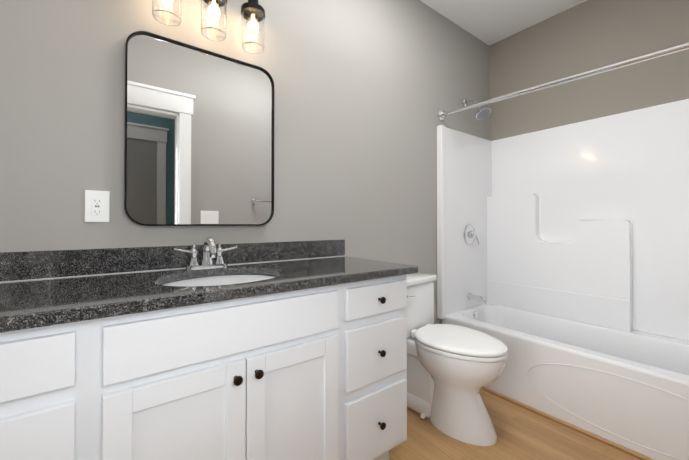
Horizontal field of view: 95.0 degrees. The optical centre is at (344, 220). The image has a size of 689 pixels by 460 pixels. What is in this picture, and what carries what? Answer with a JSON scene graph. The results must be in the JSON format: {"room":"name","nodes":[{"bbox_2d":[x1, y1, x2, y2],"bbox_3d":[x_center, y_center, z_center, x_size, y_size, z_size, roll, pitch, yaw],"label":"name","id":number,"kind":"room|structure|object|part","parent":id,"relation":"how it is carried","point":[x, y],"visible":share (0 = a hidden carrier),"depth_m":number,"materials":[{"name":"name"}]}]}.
{"room":"bathroom","nodes":[
{"label":"bathroom","id":0,"kind":"room"},
{"bbox_2d":[0,0,489,323],"bbox_3d":[-0.014,-0.234,1.918,3.470,2.720,0.120,0,-1,-37],"label":"wall","id":1,"kind":"structure","parent":0,"point":[365,91],"depth_m":1.65,"materials":[{"name":"grey paint"}]},
{"bbox_2d":[84,190,109,221],"bbox_3d":[-0.907,-0.053,1.158,0.072,0.116,0.009,0,-1,-37],"label":"electrical outlet","id":2,"kind":"object","parent":1,"relation":"attached to","point":[97,204],"visible":1,"depth_m":1.16,"materials":[{"name":"white plastic"}]},
{"bbox_2d":[0,239,343,280],"bbox_3d":[-0.630,0.151,1.359,1.572,0.095,0.020,0,-1,-37],"label":"backsplash","id":3,"kind":"structure","parent":1,"relation":"attached to","point":[22,265],"depth_m":1.20,"materials":[{"name":"black stone"}]},
{"bbox_2d":[124,31,273,225],"bbox_3d":[-0.594,-0.357,1.379,0.600,0.756,0.038,0,-1,-37],"label":"mirror","id":4,"kind":"object","parent":1,"relation":"attached to","point":[199,138],"visible":1,"depth_m":1.34,"materials":[{"name":"black metal"}]},
{"bbox_2d":[152,0,264,53],"bbox_3d":[-0.561,-0.968,1.338,0.447,0.383,0.151,0,-1,-37],"label":"sconce","id":5,"kind":"object","parent":1,"relation":"attached to","point":[213,18],"visible":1,"depth_m":1.30,"materials":[{"name":"clear glass"}]},
{"bbox_2d":[437,42,688,120],"bbox_3d":[1.206,-0.793,1.819,0.114,0.129,1.516,0,-1,-37],"label":"curtain rod","id":6,"kind":"object","parent":1,"relation":"attached to","point":[441,114],"visible":1,"depth_m":1.71,"materials":[{"name":"silver metal"}]},
{"bbox_2d":[420,0,586,45],"bbox_3d":[0.481,-1.650,1.277,3.470,0.100,1.760,0,-1,-37],"label":"ceiling","id":7,"kind":"structure","parent":0,"point":[489,22],"depth_m":2.42,"materials":[{"name":"white paint"}]},
{"bbox_2d":[389,389,642,459],"bbox_3d":[0.481,1.170,1.252,3.470,0.100,1.760,0,-1,-37],"label":"floor","id":8,"kind":"structure","parent":0,"point":[523,433],"depth_m":1.60,"materials":[{"name":"brown wood"}]},
{"bbox_2d":[0,269,417,459],"bbox_3d":[-0.478,0.674,1.125,1.538,0.890,0.568,0,-1,-37],"label":"bathroom vanity","id":9,"kind":"object","parent":8,"relation":"on","point":[209,349],"depth_m":0.91,"materials":[{"name":"white wood"}]},
{"bbox_2d":[0,257,417,324],"bbox_3d":[-0.467,0.213,1.144,1.572,0.032,0.558,0,-1,-37],"label":"countertop","id":10,"kind":"structure","parent":9,"relation":"on","point":[49,298],"depth_m":0.94,"materials":[{"name":"black stone"}]},
{"bbox_2d":[172,237,235,268],"bbox_3d":[-0.554,0.132,1.293,0.236,0.132,0.131,0,-1,-37],"label":"faucet","id":11,"kind":"object","parent":10,"relation":"on","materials":[{"name":"silver metal"}]},
{"bbox_2d":[152,269,283,288],"bbox_3d":[-0.441,0.304,1.143,0.480,0.175,0.422,0,-1,-37],"label":"sink","id":12,"kind":"object","parent":10,"relation":"in","point":[189,279],"depth_m":1.24,"materials":[{"name":"white ceramic"}]},
{"bbox_2d":[406,272,506,445],"bbox_3d":[0.567,0.737,1.814,0.392,0.776,0.685,0,-1,-42],"label":"toilet","id":13,"kind":"object","parent":8,"relation":"on","point":[452,370],"visible":0.77,"depth_m":1.67,"materials":[{"name":"white ceramic"}]},
{"bbox_3d":[0.402,0.527,1.999,0.393,0.353,0.221,0,-1,-37],"label":"tank","id":14,"kind":"part","parent":13,"relation":"part of","materials":[{"name":"white ceramic"}]},
{"bbox_3d":[0.623,0.660,1.746,0.393,0.054,0.506,0,-1,-37],"label":"seat lid","id":15,"kind":"part","parent":13,"relation":"part of","materials":[{"name":"white"}]},
{"bbox_3d":[0.626,0.906,1.741,0.371,0.435,0.479,0,-1,-37],"label":"bowl","id":16,"kind":"part","parent":13,"relation":"part of","materials":[{"name":"white ceramic"}]},
{"bbox_2d":[437,99,688,459],"bbox_3d":[1.460,0.056,2.000,0.774,2.140,1.520,0,-1,-37],"label":"shower","id":17,"kind":"object","parent":8,"relation":"on","point":[563,263],"visible":0.92,"depth_m":2.10,"materials":[{"name":"white plastic"}]},
{"bbox_2d":[442,303,688,459],"bbox_3d":[1.477,0.916,2.008,0.728,0.420,1.516,0,-1,-37],"label":"tub","id":18,"kind":"object","parent":17,"relation":"in","point":[627,388],"depth_m":1.77,"materials":[{"name":"white plastic"}]},
{"bbox_2d":[482,387,652,459],"bbox_3d":[1.180,1.115,1.781,0.016,0.018,1.520,0,-1,-37],"label":"trim","id":19,"kind":"structure","parent":8,"relation":"on","point":[622,448],"depth_m":1.70,"materials":[{"name":"brown wood"}]},
{"bbox_2d":[489,0,688,140],"bbox_3d":[1.816,-0.231,2.275,0.120,2.720,1.520,0,-1,-37],"label":"wall","id":20,"kind":"structure","parent":0,"point":[587,35],"depth_m":2.26,"materials":[{"name":"beige paint"}]}
]}

